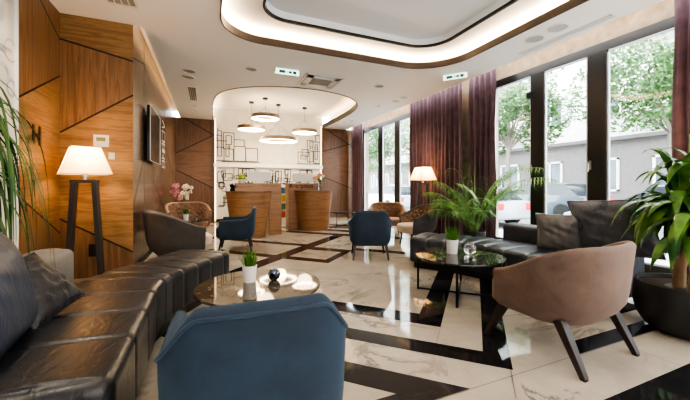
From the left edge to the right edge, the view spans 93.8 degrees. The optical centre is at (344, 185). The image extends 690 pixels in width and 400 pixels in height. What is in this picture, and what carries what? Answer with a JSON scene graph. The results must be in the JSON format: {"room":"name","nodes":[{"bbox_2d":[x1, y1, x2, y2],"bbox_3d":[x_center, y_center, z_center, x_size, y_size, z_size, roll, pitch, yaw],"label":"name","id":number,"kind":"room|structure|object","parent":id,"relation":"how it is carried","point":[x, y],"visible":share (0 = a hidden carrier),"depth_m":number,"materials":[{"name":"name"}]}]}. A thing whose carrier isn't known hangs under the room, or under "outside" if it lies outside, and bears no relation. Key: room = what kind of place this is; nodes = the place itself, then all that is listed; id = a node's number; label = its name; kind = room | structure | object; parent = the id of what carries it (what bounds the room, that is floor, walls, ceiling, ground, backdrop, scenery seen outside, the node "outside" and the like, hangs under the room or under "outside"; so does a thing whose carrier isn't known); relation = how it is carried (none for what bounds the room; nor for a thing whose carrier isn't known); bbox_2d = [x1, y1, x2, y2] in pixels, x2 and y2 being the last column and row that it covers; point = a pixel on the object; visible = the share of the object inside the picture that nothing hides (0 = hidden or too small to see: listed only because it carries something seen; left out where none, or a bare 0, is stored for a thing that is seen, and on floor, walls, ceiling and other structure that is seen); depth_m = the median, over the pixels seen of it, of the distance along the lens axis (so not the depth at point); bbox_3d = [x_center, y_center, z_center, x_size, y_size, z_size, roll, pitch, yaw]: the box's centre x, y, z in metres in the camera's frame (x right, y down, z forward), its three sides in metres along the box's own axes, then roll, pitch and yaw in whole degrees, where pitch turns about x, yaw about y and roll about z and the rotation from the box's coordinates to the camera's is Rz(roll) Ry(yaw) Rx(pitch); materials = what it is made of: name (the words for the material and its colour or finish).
{"room":"hotel lobby","nodes":[
{"label":"hotel lobby","id":0,"kind":"room"},
{"bbox_2d":[0,0,175,278],"bbox_3d":[-3.105,-0.600,3.898,0.803,3.600,13.603,0,0,-23],"label":"wall","id":1,"kind":"structure","parent":0,"point":[75,78],"depth_m":4.20,"materials":[{"name":"brown wood"}]},
{"bbox_2d":[32,124,41,145],"bbox_3d":[-3.371,-0.555,3.534,0.012,0.210,0.180,0,0,-23],"label":"wall letter","id":2,"kind":"structure","parent":1,"relation":"attached to","point":[39,134],"depth_m":3.58,"materials":[{"name":"brown metal"}]},
{"bbox_2d":[89,244,95,256],"bbox_3d":[-3.274,0.840,4.232,0.140,0.160,0.030,0,0,-23],"label":"wall socket","id":3,"kind":"object","parent":1,"relation":"attached to","point":[92,251],"visible":0.5,"depth_m":4.21,"materials":[{"name":"black plastic"}]},
{"bbox_2d":[93,134,108,146],"bbox_3d":[-3.215,-0.595,4.258,0.170,0.160,0.028,0,0,-23],"label":"thermostat","id":4,"kind":"object","parent":1,"relation":"attached to","point":[98,140],"visible":1,"depth_m":4.25,"materials":[{"name":"white plastic"}]},
{"bbox_2d":[108,153,114,158],"bbox_3d":[-3.110,-0.400,4.307,0.070,0.090,0.020,0,0,-23],"label":"light switch","id":5,"kind":"object","parent":1,"relation":"attached to","point":[110,155],"visible":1,"depth_m":4.30,"materials":[{"name":"white plastic"}]},
{"bbox_2d":[138,249,151,261],"bbox_3d":[-3.081,1.150,3.889,0.681,0.100,13.539,0,0,-17],"label":"baseboard","id":6,"kind":"structure","parent":1,"relation":"attached to","point":[146,255],"depth_m":5.28,"materials":[{"name":"black"}]},
{"bbox_2d":[147,104,159,164],"bbox_3d":[-3.356,-0.850,5.637,0.098,0.900,1.164,0,0,-23],"label":"television","id":7,"kind":"object","parent":1,"relation":"attached to","point":[153,120],"visible":1,"depth_m":5.43,"materials":[{"name":"black"}]},
{"bbox_2d":[162,120,164,167],"bbox_3d":[-4.077,-0.930,7.259,0.001,1.050,0.480,0,0,-23],"label":"wall sign","id":8,"kind":"object","parent":1,"relation":"attached to","point":[163,151],"visible":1,"depth_m":7.25,"materials":[{"name":"white plastic"}]},
{"bbox_2d":[176,108,352,221],"bbox_3d":[-2.414,-0.700,11.523,6.455,3.800,0.100,0,0,-23],"label":"wall","id":9,"kind":"structure","parent":0,"point":[328,152],"depth_m":11.18,"materials":[{"name":"white paint"}]},
{"bbox_2d":[215,118,215,220],"bbox_3d":[-2.610,-0.550,11.472,3.730,3.400,0.020,0,0,-23],"label":"trim","id":10,"kind":"structure","parent":9,"relation":"attached to","point":[215,118],"depth_m":10.74,"materials":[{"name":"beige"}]},
{"bbox_2d":[49,0,662,129],"bbox_3d":[-0.141,-2.400,5.157,7.230,0.400,13.604,0,0,-23],"label":"ceiling","id":11,"kind":"structure","parent":0,"point":[178,35],"depth_m":5.62,"materials":[{"name":"white paint"}]},
{"bbox_2d":[106,0,137,8],"bbox_3d":[-2.586,-2.194,3.661,0.318,0.014,0.590,0,0,-23],"label":"ceiling vent","id":12,"kind":"object","parent":11,"relation":"in","point":[127,3],"visible":1,"depth_m":3.87,"materials":[{"name":"white plastic"}]},
{"bbox_2d":[181,75,194,79],"bbox_3d":[-3.170,-2.194,6.520,0.250,0.012,0.250,0,0,-23],"label":"recessed light","id":13,"kind":"object","parent":11,"relation":"in","point":[182,76],"visible":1,"depth_m":6.54,"materials":[{"name":"white plastic"}]},
{"bbox_2d":[182,69,195,73],"bbox_3d":[-2.980,-2.194,6.176,0.250,0.012,0.250,0,0,-23],"label":"recessed light","id":14,"kind":"object","parent":11,"relation":"in","point":[190,71],"visible":1,"depth_m":6.20,"materials":[{"name":"white plastic"}]},
{"bbox_2d":[187,86,197,100],"bbox_3d":[-3.643,-2.194,7.726,0.188,0.014,1.260,0,0,-23],"label":"ceiling vent","id":15,"kind":"object","parent":11,"relation":"in","point":[192,92],"visible":1,"depth_m":7.66,"materials":[{"name":"white plastic"}]},
{"bbox_2d":[238,101,264,131],"bbox_3d":[-2.883,-2.165,9.966,0.820,0.870,0.820,0,0,-23],"label":"pendant","id":16,"kind":"object","parent":11,"relation":"hanging from","point":[251,127],"visible":0.96,"depth_m":9.89,"materials":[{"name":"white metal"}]},
{"bbox_2d":[238,128,264,131],"bbox_3d":[-2.883,-1.757,9.966,0.796,0.046,0.796,0,0,-23],"label":"diffuser","id":17,"kind":"object","parent":16,"relation":"attached to","point":[241,129],"depth_m":10.19,"materials":[{"name":"beige plastic"}]},
{"bbox_2d":[245,67,257,71],"bbox_3d":[-1.763,-2.194,6.074,0.240,0.012,0.240,0,0,-23],"label":"ceiling speaker","id":18,"kind":"object","parent":11,"relation":"attached to","point":[251,69],"visible":1,"depth_m":6.09,"materials":[{"name":"white plastic"}]},
{"bbox_2d":[251,97,278,121],"bbox_3d":[-2.354,-2.290,9.538,0.820,0.620,0.820,0,0,-23],"label":"pendant","id":19,"kind":"object","parent":11,"relation":"hanging from","point":[258,116],"visible":1,"depth_m":9.41,"materials":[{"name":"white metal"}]},
{"bbox_2d":[251,116,278,121],"bbox_3d":[-2.354,-2.007,9.538,0.796,0.046,0.796,0,0,-23],"label":"diffuser","id":20,"kind":"object","parent":19,"relation":"attached to","point":[258,118],"depth_m":9.75,"materials":[{"name":"beige plastic"}]},
{"bbox_2d":[259,104,297,143],"bbox_3d":[-2.119,-2.010,10.290,1.200,1.180,1.200,0,0,-23],"label":"pendant","id":21,"kind":"object","parent":11,"relation":"hanging from","point":[265,139],"visible":1,"depth_m":10.19,"materials":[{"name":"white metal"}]},
{"bbox_2d":[259,139,296,143],"bbox_3d":[-2.119,-1.447,10.290,1.176,0.046,1.176,0,0,-23],"label":"diffuser","id":22,"kind":"object","parent":21,"relation":"attached to","point":[287,141],"depth_m":10.66,"materials":[{"name":"beige plastic"}]},
{"bbox_2d":[212,86,357,127],"bbox_3d":[-1.728,-2.264,9.385,3.931,0.152,4.573,0,0,-23],"label":"trim","id":23,"kind":"structure","parent":11,"relation":"attached to","point":[355,106],"depth_m":9.36,"materials":[{"name":"brown wood"}]},
{"bbox_2d":[274,67,298,75],"bbox_3d":[-1.104,-2.146,6.132,0.460,0.108,0.138,0,0,-23],"label":"exit sign","id":24,"kind":"object","parent":11,"relation":"attached to","point":[276,70],"visible":1,"depth_m":6.07,"materials":[{"name":"white plastic"}]},
{"bbox_2d":[292,107,316,134],"bbox_3d":[-1.340,-2.175,10.707,0.820,0.850,0.820,0,0,-23],"label":"pendant","id":25,"kind":"object","parent":11,"relation":"hanging from","point":[298,131],"visible":1,"depth_m":10.59,"materials":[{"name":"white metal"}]},
{"bbox_2d":[293,131,316,134],"bbox_3d":[-1.340,-1.777,10.707,0.796,0.046,0.796,0,0,-23],"label":"diffuser","id":26,"kind":"object","parent":25,"relation":"attached to","point":[294,132],"depth_m":10.89,"materials":[{"name":"beige"}]},
{"bbox_2d":[297,73,344,88],"bbox_3d":[-0.519,-2.185,6.776,0.800,0.030,0.744,0,0,-23],"label":"air conditioner","id":27,"kind":"object","parent":11,"relation":"attached to","point":[314,80],"depth_m":6.71,"materials":[{"name":"white plastic"}]},
{"bbox_2d":[308,78,331,85],"bbox_3d":[-0.519,-2.179,6.776,0.440,0.013,0.410,0,0,-23],"label":"ceiling vent","id":28,"kind":"object","parent":27,"relation":"in","point":[313,81],"depth_m":6.78,"materials":[{"name":"grey metal"}]},
{"bbox_2d":[374,84,384,87],"bbox_3d":[0.752,-2.194,7.109,0.240,0.012,0.240,0,0,-23],"label":"ceiling speaker","id":29,"kind":"object","parent":11,"relation":"attached to","point":[377,85],"visible":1,"depth_m":7.11,"materials":[{"name":"white plastic"}]},
{"bbox_2d":[220,0,588,68],"bbox_3d":[1.095,-2.244,2.898,4.000,0.112,5.720,0,0,-23],"label":"trim","id":30,"kind":"structure","parent":11,"relation":"attached to","point":[570,4],"depth_m":5.14,"materials":[{"name":"brown metal"}]},
{"bbox_2d":[443,72,467,80],"bbox_3d":[2.179,-2.146,6.376,0.460,0.108,0.138,0,0,29],"label":"exit sign","id":31,"kind":"object","parent":11,"relation":"attached to","point":[463,74],"visible":1,"depth_m":6.31,"materials":[{"name":"white plastic"}]},
{"bbox_2d":[523,34,545,43],"bbox_3d":[2.828,-2.194,4.829,0.290,0.012,0.290,0,0,-23],"label":"recessed light","id":32,"kind":"object","parent":11,"relation":"in","point":[539,37],"visible":1,"depth_m":4.83,"materials":[{"name":"white plastic"}]},
{"bbox_2d":[545,22,569,32],"bbox_3d":[2.950,-2.194,4.490,0.290,0.012,0.290,0,0,-23],"label":"recessed light","id":33,"kind":"object","parent":11,"relation":"in","point":[555,28],"visible":1,"depth_m":4.48,"materials":[{"name":"white plastic"}]},
{"bbox_2d":[519,14,616,54],"bbox_3d":[3.192,-2.194,4.766,0.103,0.014,1.350,0,0,-23],"label":"ceiling vent","id":34,"kind":"object","parent":11,"relation":"in","point":[610,16],"visible":1,"depth_m":4.64,"materials":[{"name":"white plastic"}]},
{"bbox_2d":[74,216,689,399],"bbox_3d":[-0.140,1.199,5.155,7.230,0.002,13.600,0,0,-23],"label":"floor","id":35,"kind":"structure","parent":0,"point":[404,341],"depth_m":2.51,"materials":[{"name":"beige stone"}]},
{"bbox_2d":[0,80,55,268],"bbox_3d":[-2.188,0.200,1.857,0.750,2.000,1.031,0,0,2],"label":"leaf plant","id":36,"kind":"object","parent":35,"relation":"on","point":[8,168],"visible":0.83,"depth_m":2.00,"materials":[{"name":"plant"}]},
{"bbox_2d":[57,145,112,284],"bbox_3d":[-3.078,0.371,3.821,0.476,1.659,0.476,0,0,45],"label":"floor lamp","id":37,"kind":"object","parent":35,"relation":"on","point":[84,161],"visible":0.77,"depth_m":3.75,"materials":[{"name":"grey wood"}]},
{"bbox_2d":[82,174,87,179],"bbox_3d":[-3.078,-0.125,3.821,0.060,0.110,0.058,0,0,-23],"label":"socket","id":38,"kind":"object","parent":37,"relation":"attached to","point":[84,176],"depth_m":3.80,"materials":[{"name":"silver metal"}]},
{"bbox_2d":[0,248,228,399],"bbox_3d":[-1.628,0.849,2.452,1.532,0.702,2.807,0,0,-23],"label":"bench sofa","id":39,"kind":"object","parent":35,"relation":"on","point":[99,346],"visible":0.8,"depth_m":1.72,"materials":[{"name":"brown leather"}]},
{"bbox_2d":[0,232,37,357],"bbox_3d":[-1.609,0.500,1.414,0.307,0.543,0.782,0,0,-30],"label":"cushion","id":40,"kind":"object","parent":39,"relation":"on","point":[18,301],"visible":1,"depth_m":1.47,"materials":[{"name":"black leather"}]},
{"bbox_2d":[23,252,85,329],"bbox_3d":[-1.751,0.580,1.821,0.273,0.358,0.435,0,0,-7],"label":"throw pillow","id":41,"kind":"object","parent":39,"relation":"on","point":[54,292],"visible":0.55,"depth_m":1.84,"materials":[{"name":"black leather"}]},
{"bbox_2d":[143,210,211,256],"bbox_3d":[-2.588,0.785,5.020,0.942,0.830,1.011,0,0,-37],"label":"barrel chair","id":42,"kind":"object","parent":35,"relation":"on","point":[164,233],"visible":0.94,"depth_m":4.59,"materials":[{"name":"grey fabric"}]},
{"bbox_2d":[169,183,192,201],"bbox_3d":[-3.987,0.563,7.865,0.486,1.274,0.524,0,0,-36],"label":"flower vase","id":43,"kind":"object","parent":35,"relation":"on","point":[183,194],"visible":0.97,"depth_m":7.74,"materials":[{"name":"white plant"}]},
{"bbox_2d":[164,202,211,228],"bbox_3d":[-3.518,0.785,7.247,0.936,0.830,0.786,0,0,-38],"label":"barrel chair","id":44,"kind":"object","parent":35,"relation":"on","point":[175,209],"visible":0.62,"depth_m":7.44,"materials":[{"name":"beige fabric"}]},
{"bbox_2d":[182,218,208,223],"bbox_3d":[-3.097,0.940,6.529,0.660,0.520,0.660,0,0,-23],"label":"side table","id":45,"kind":"object","parent":35,"relation":"on","point":[192,220],"visible":0.31,"depth_m":6.52,"materials":[{"name":"black stone"}]},
{"bbox_2d":[183,208,189,220],"bbox_3d":[-3.138,0.557,6.406,0.153,0.246,0.176,0,0,8],"label":"potted grass","id":46,"kind":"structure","parent":45,"relation":"on","point":[186,214],"depth_m":6.36,"materials":[{"name":"white ceramic"}]},
{"bbox_2d":[183,214,188,220],"bbox_3d":[-3.150,0.620,6.398,0.108,0.121,0.108,0,0,-23],"label":"pot","id":47,"kind":"object","parent":46,"relation":"attached to","point":[185,216],"depth_m":6.36,"materials":[{"name":"white ceramic"}]},
{"bbox_2d":[216,206,256,250],"bbox_3d":[-2.032,0.799,6.068,0.721,0.808,0.716,0,0,-15],"label":"armchair","id":48,"kind":"object","parent":35,"relation":"on","point":[235,227],"visible":0.99,"depth_m":5.77,"materials":[{"name":"blue fabric"}]},
{"bbox_2d":[153,293,348,399],"bbox_3d":[-0.395,0.799,1.418,0.716,0.808,0.721,0,0,-21],"label":"armchair","id":49,"kind":"object","parent":35,"relation":"on","point":[286,348],"visible":1,"depth_m":1.09,"materials":[{"name":"blue fabric"}]},
{"bbox_2d":[225,183,281,238],"bbox_3d":[-2.154,0.565,7.711,1.320,1.270,0.901,0,0,-23],"label":"reception desk","id":50,"kind":"object","parent":35,"relation":"on","point":[266,197],"visible":0.83,"depth_m":7.51,"materials":[{"name":"brown wood"}]},
{"bbox_2d":[229,183,239,190],"bbox_3d":[-2.609,0.021,7.422,0.338,0.199,0.235,0,0,-39],"label":"leaf plant","id":51,"kind":"object","parent":50,"relation":"on","point":[231,186],"visible":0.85,"depth_m":7.39,"materials":[{"name":"black plant"}]},
{"bbox_2d":[238,174,245,182],"bbox_3d":[-2.490,-0.178,7.824,0.193,0.217,0.195,0,0,-23],"label":"plant","id":52,"kind":"object","parent":50,"relation":"on","point":[241,180],"visible":0.97,"depth_m":7.77,"materials":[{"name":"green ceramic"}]},
{"bbox_2d":[234,183,280,194],"bbox_3d":[-2.162,0.080,8.012,1.100,0.300,0.340,0,0,-23],"label":"countertop","id":53,"kind":"structure","parent":50,"relation":"on","point":[275,188],"depth_m":7.87,"materials":[{"name":"brown wood"}]},
{"bbox_2d":[247,172,270,182],"bbox_3d":[-2.143,-0.212,8.042,0.598,0.283,0.180,0,0,-23],"label":"computer monitor","id":54,"kind":"object","parent":50,"relation":"on","point":[258,177],"visible":0.93,"depth_m":8.00,"materials":[{"name":"white"}]},
{"bbox_2d":[193,269,319,305],"bbox_3d":[-0.671,0.985,2.540,0.950,0.430,0.950,0,0,-23],"label":"coffee table","id":55,"kind":"object","parent":35,"relation":"on","point":[230,288],"visible":0.74,"depth_m":2.45,"materials":[{"name":"brown glass"}]},
{"bbox_2d":[238,248,258,282],"bbox_3d":[-0.765,0.636,2.615,0.182,0.267,0.166,0,0,-5],"label":"potted grass","id":56,"kind":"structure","parent":55,"relation":"on","point":[249,266],"depth_m":2.57,"materials":[{"name":"white ceramic"}]},
{"bbox_2d":[242,264,256,282],"bbox_3d":[-0.770,0.704,2.607,0.118,0.131,0.118,0,0,-23],"label":"pot","id":57,"kind":"object","parent":56,"relation":"attached to","point":[249,270],"depth_m":2.56,"materials":[{"name":"white ceramic"}]},
{"bbox_2d":[268,268,279,280],"bbox_3d":[-0.579,0.722,2.644,0.100,0.100,0.100,0,0,-23],"label":"glass orb","id":58,"kind":"object","parent":55,"relation":"on","point":[274,273],"visible":1,"depth_m":2.61,"materials":[{"name":"black glass"}]},
{"bbox_2d":[281,193,285,226],"bbox_3d":[-1.863,0.650,9.660,0.260,1.100,0.200,0,0,-23],"label":"brochure rack","id":59,"kind":"object","parent":35,"relation":"on","point":[284,218],"visible":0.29,"depth_m":9.68,"materials":[{"name":"white paint"}]},
{"bbox_2d":[285,183,332,230],"bbox_3d":[-0.933,0.562,8.892,1.230,1.275,0.881,0,0,-23],"label":"reception desk","id":60,"kind":"object","parent":35,"relation":"on","point":[308,207],"visible":0.99,"depth_m":8.66,"materials":[{"name":"brown wood"}]},
{"bbox_2d":[285,183,318,194],"bbox_3d":[-1.163,0.080,9.088,0.960,0.310,0.340,0,0,-23],"label":"countertop","id":61,"kind":"structure","parent":60,"relation":"on","point":[288,189],"depth_m":8.89,"materials":[{"name":"brown wood"}]},
{"bbox_2d":[294,173,313,182],"bbox_3d":[-1.161,-0.212,9.133,0.598,0.283,0.180,0,0,-23],"label":"computer monitor","id":62,"kind":"object","parent":60,"relation":"on","point":[299,177],"visible":0.84,"depth_m":9.08,"materials":[{"name":"white"}]},
{"bbox_2d":[313,172,323,189],"bbox_3d":[-0.704,-0.128,8.777,0.327,0.496,0.336,0,0,-23],"label":"flower vase","id":63,"kind":"object","parent":60,"relation":"on","point":[319,175],"visible":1,"depth_m":8.75,"materials":[{"name":"clear glass"}]},
{"bbox_2d":[329,210,356,226],"bbox_3d":[-0.076,0.985,9.854,0.950,0.430,0.950,0,0,-23],"label":"coffee table","id":64,"kind":"object","parent":35,"relation":"on","point":[331,211],"visible":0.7,"depth_m":9.75,"materials":[{"name":"brown wood"}]},
{"bbox_2d":[352,123,362,215],"bbox_3d":[0.454,-0.570,12.165,0.100,3.500,0.824,0,0,-23],"label":"curtain","id":65,"kind":"object","parent":35,"relation":"on","point":[357,155],"visible":0.84,"depth_m":12.12,"materials":[{"name":"fabric"}]},
{"bbox_2d":[348,211,391,260],"bbox_3d":[0.413,0.799,5.476,0.716,0.808,0.721,0,0,-1],"label":"armchair","id":66,"kind":"object","parent":35,"relation":"on","point":[366,228],"visible":1,"depth_m":5.15,"materials":[{"name":"blue fabric"}]},
{"bbox_2d":[370,202,405,234],"bbox_3d":[1.020,0.800,7.737,0.856,0.800,0.787,0,0,2],"label":"barrel chair","id":67,"kind":"object","parent":35,"relation":"on","point":[393,209],"visible":0.61,"depth_m":7.99,"materials":[{"name":"beige fabric"}]},
{"bbox_2d":[397,204,438,243],"bbox_3d":[1.450,0.790,6.476,0.787,0.820,0.854,0,0,-11],"label":"barrel chair","id":68,"kind":"object","parent":35,"relation":"on","point":[416,221],"visible":0.89,"depth_m":6.20,"materials":[{"name":"grey fabric"}]},
{"bbox_2d":[409,167,436,235],"bbox_3d":[1.897,0.371,7.867,0.476,1.659,0.476,0,0,-25],"label":"floor lamp","id":69,"kind":"object","parent":35,"relation":"on","point":[422,174],"visible":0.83,"depth_m":7.80,"materials":[{"name":"white fabric"}]},
{"bbox_2d":[409,83,462,234],"bbox_3d":[2.188,-0.570,8.077,0.103,3.500,2.063,0,0,-23],"label":"curtain","id":70,"kind":"object","parent":35,"relation":"on","point":[436,127],"visible":0.64,"depth_m":7.83,"materials":[{"name":"fabric"}]},
{"bbox_2d":[416,247,506,307],"bbox_3d":[1.273,0.985,3.604,0.950,0.430,0.950,0,0,-23],"label":"coffee table","id":71,"kind":"object","parent":35,"relation":"on","point":[437,255],"visible":0.91,"depth_m":3.48,"materials":[{"name":"black glass"}]},
{"bbox_2d":[445,225,460,253],"bbox_3d":[1.208,0.611,3.695,0.181,0.319,0.218,0,0,35],"label":"potted grass","id":72,"kind":"object","parent":71,"relation":"on","point":[452,240],"depth_m":3.66,"materials":[{"name":"white ceramic"}]},
{"bbox_2d":[446,239,458,253],"bbox_3d":[1.230,0.691,3.705,0.141,0.158,0.141,0,0,-23],"label":"pot","id":73,"kind":"object","parent":72,"relation":"attached to","point":[452,244],"depth_m":3.65,"materials":[{"name":"white ceramic"}]},
{"bbox_2d":[464,242,475,254],"bbox_3d":[1.410,0.705,3.640,0.136,0.136,0.136,0,0,-23],"label":"glass orb","id":74,"kind":"object","parent":71,"relation":"on","point":[469,248],"visible":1,"depth_m":3.59,"materials":[{"name":"white"}]},
{"bbox_2d":[468,68,496,238],"bbox_3d":[2.807,-0.570,6.623,0.103,3.500,0.703,0,0,-23],"label":"curtain","id":75,"kind":"object","parent":35,"relation":"on","point":[482,88],"visible":0.78,"depth_m":6.60,"materials":[{"name":"fabric"}]},
{"bbox_2d":[422,162,557,236],"bbox_3d":[2.271,0.346,5.814,1.487,1.708,2.720,0,0,-23],"label":"areca palm","id":76,"kind":"object","parent":35,"relation":"on","point":[473,231],"visible":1,"depth_m":5.76,"materials":[{"name":"green plant"}]},
{"bbox_2d":[410,222,644,297],"bbox_3d":[1.977,0.864,4.231,1.467,0.672,2.505,0,0,-23],"label":"bench sofa","id":77,"kind":"object","parent":35,"relation":"on","point":[518,244],"visible":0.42,"depth_m":4.29,"materials":[{"name":"black leather"}]},
{"bbox_2d":[535,213,581,249],"bbox_3d":[2.455,0.535,3.716,0.451,0.438,0.204,0,0,38],"label":"throw pillow","id":78,"kind":"object","parent":77,"relation":"on","point":[556,232],"visible":0.9,"depth_m":3.66,"materials":[{"name":"grey leather"}]},
{"bbox_2d":[567,198,666,260],"bbox_3d":[2.769,0.435,3.348,0.301,0.670,0.789,0,0,-35],"label":"cushion","id":79,"kind":"object","parent":77,"relation":"on","point":[594,218],"visible":0.62,"depth_m":3.30,"materials":[{"name":"black leather"}]},
{"bbox_2d":[484,241,639,382],"bbox_3d":[1.612,0.792,2.448,0.922,0.816,0.844,0,0,-27],"label":"barrel chair","id":80,"kind":"object","parent":35,"relation":"on","point":[564,289],"visible":1,"depth_m":2.08,"materials":[{"name":"brown fabric"}]},
{"bbox_2d":[611,133,689,340],"bbox_3d":[2.848,0.369,2.572,1.082,1.662,1.055,0,0,17],"label":"plant","id":81,"kind":"object","parent":35,"relation":"on","point":[662,300],"visible":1,"depth_m":2.60,"materials":[{"name":"green plant"}]},
{"bbox_2d":[671,0,689,274],"bbox_3d":[4.057,-0.570,3.672,0.101,3.500,0.514,0,0,-23],"label":"curtain","id":82,"kind":"object","parent":35,"relation":"on","point":[680,124],"visible":0.58,"depth_m":3.84,"materials":[{"name":"fabric"}]},
{"bbox_2d":[266,0,510,44],"bbox_3d":[1.117,-2.500,2.973,2.980,0.100,4.800,0,0,-23],"label":"ceiling","id":83,"kind":"structure","parent":0,"point":[414,22],"depth_m":4.80,"materials":[{"name":"white"}]},
{"bbox_2d":[263,0,518,47],"bbox_3d":[1.117,-2.429,2.973,3.050,0.042,4.870,0,0,-23],"label":"trim","id":84,"kind":"structure","parent":83,"relation":"attached to","point":[511,2],"depth_m":4.99,"materials":[{"name":"black"}]},
{"bbox_2d":[463,229,485,236],"bbox_3d":[2.383,1.010,5.954,0.400,0.380,0.400,0,0,-23],"label":"pot","id":85,"kind":"object","parent":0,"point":[471,232],"depth_m":5.83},
{"bbox_2d":[362,0,673,235],"bbox_3d":[3.279,-0.640,6.606,0.200,3.680,13.600,0,0,-23],"label":"wall","id":86,"kind":"structure","parent":0,"point":[662,10],"depth_m":5.80,"materials":[{"name":"beige paint"}]},
{"bbox_2d":[362,126,363,193],"bbox_3d":[0.631,-0.550,12.435,0.120,3.500,0.140,0,0,-23],"label":"trim","id":87,"kind":"structure","parent":86,"relation":"attached to","point":[362,126],"depth_m":12.38,"materials":[{"name":"white paint"}]},
{"bbox_2d":[363,113,409,210],"bbox_3d":[1.364,-0.480,10.709,0.150,3.360,3.550,0,0,-23],"label":"window","id":88,"kind":"structure","parent":86,"relation":"in","point":[396,121],"depth_m":10.84,"materials":[{"name":"black"}]},
{"bbox_2d":[495,16,673,273],"bbox_3d":[3.638,-0.480,5.352,0.150,3.360,3.110,0,0,-23],"label":"window","id":89,"kind":"structure","parent":86,"relation":"in","point":[597,57],"depth_m":4.98,"materials":[{"name":"glass"},{"name":"dark metal"}]},
{"bbox_2d":[526,92,532,98],"bbox_3d":[3.385,-1.660,5.923,0.050,0.120,0.100,0,0,-23],"label":"sensor","id":90,"kind":"object","parent":89,"relation":"attached to","point":[529,95],"visible":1,"depth_m":5.90,"materials":[{"name":"black plastic"}]},
{"label":"outside","id":91,"kind":"structure","parent":0,"visible":0},
{"bbox_2d":[498,229,669,265],"bbox_3d":[7.391,1.250,11.828,11.550,0.140,70.000,0,0,-23],"label":"sidewalk","id":92,"kind":"structure","parent":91,"point":[500,231],"depth_m":5.25,"materials":[{"name":"grey concrete"}]},
{"bbox_2d":[498,30,673,199],"bbox_3d":[11.740,-5.300,18.020,2.905,13.000,18.000,0,0,-23],"label":"apartment building","id":93,"kind":"structure","parent":92,"relation":"on","point":[566,158],"depth_m":16.11,"materials":[{"name":"grey"}]},
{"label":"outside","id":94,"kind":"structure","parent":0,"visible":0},
{"bbox_2d":[369,207,667,253],"bbox_3d":[23.708,1.350,20.927,49.000,0.100,90.000,0,0,-23],"label":"street","id":95,"kind":"structure","parent":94,"point":[501,223],"depth_m":11.51,"materials":[{"name":"grey asphalt"}]},
{"bbox_2d":[347,128,377,178],"bbox_3d":[0.708,-2.365,28.694,5.905,7.134,7.574,0,0,-23],"label":"street tree","id":96,"kind":"object","parent":95,"relation":"on","point":[371,159],"visible":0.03,"depth_m":27.38,"materials":[{"name":"green plant"}]},
{"bbox_2d":[350,120,409,184],"bbox_3d":[3.078,-2.140,23.093,6.315,6.685,4.716,0,0,10],"label":"street tree","id":97,"kind":"object","parent":95,"relation":"on","point":[388,142],"visible":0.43,"depth_m":22.80,"materials":[{"name":"green plant"}]},
{"bbox_2d":[351,119,409,190],"bbox_3d":[4.801,-5.300,35.389,2.905,13.000,18.600,0,0,-23],"label":"apartment building","id":98,"kind":"structure","parent":95,"relation":"on","point":[405,176],"depth_m":33.64,"materials":[{"name":"grey"}]},
{"bbox_2d":[369,185,409,208],"bbox_3d":[2.320,0.618,17.057,1.800,1.365,4.370,0,0,-23],"label":"parked car","id":99,"kind":"object","parent":95,"relation":"on","point":[388,189],"visible":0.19,"depth_m":15.67,"materials":[{"name":"silver metal"}]},
{"bbox_2d":[389,112,498,156],"bbox_3d":[5.256,-1.894,17.588,5.081,6.194,5.480,0,0,-23],"label":"street tree","id":100,"kind":"object","parent":95,"relation":"on","point":[498,112],"visible":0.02,"depth_m":18.16,"materials":[{"name":"green plant"}]},
{"bbox_2d":[498,187,529,222],"bbox_3d":[4.423,0.642,11.975,1.800,1.315,4.370,0,0,-23],"label":"parked car","id":101,"kind":"object","parent":95,"relation":"on","point":[519,209],"visible":0.23,"depth_m":10.06,"materials":[{"name":"silver metal"}]},
{"bbox_2d":[498,71,578,190],"bbox_3d":[7.078,-1.649,13.342,4.261,5.704,3.864,0,0,34],"label":"street tree","id":102,"kind":"object","parent":95,"relation":"on","point":[510,112],"visible":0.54,"depth_m":12.89,"materials":[{"name":"green plant"}]},
{"bbox_2d":[516,182,614,214],"bbox_3d":[8.282,0.568,13.505,1.800,1.465,4.370,0,0,-23],"label":"parked car","id":103,"kind":"object","parent":95,"relation":"on","point":[558,194],"visible":0.23,"depth_m":12.13,"materials":[{"name":"grey paint"}]},
{"bbox_2d":[564,185,665,238],"bbox_3d":[6.944,0.618,6.418,1.800,1.365,4.370,0,0,-23],"label":"parked car","id":104,"kind":"object","parent":95,"relation":"on","point":[661,189],"visible":0.09,"depth_m":6.40,"materials":[{"name":"silver metal"}]},
{"bbox_2d":[560,33,673,183],"bbox_3d":[9.555,-1.684,8.924,5.705,5.773,3.833,0,0,10],"label":"street tree","id":105,"kind":"object","parent":95,"relation":"on","point":[654,90],"visible":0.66,"depth_m":8.92,"materials":[{"name":"green plant"}]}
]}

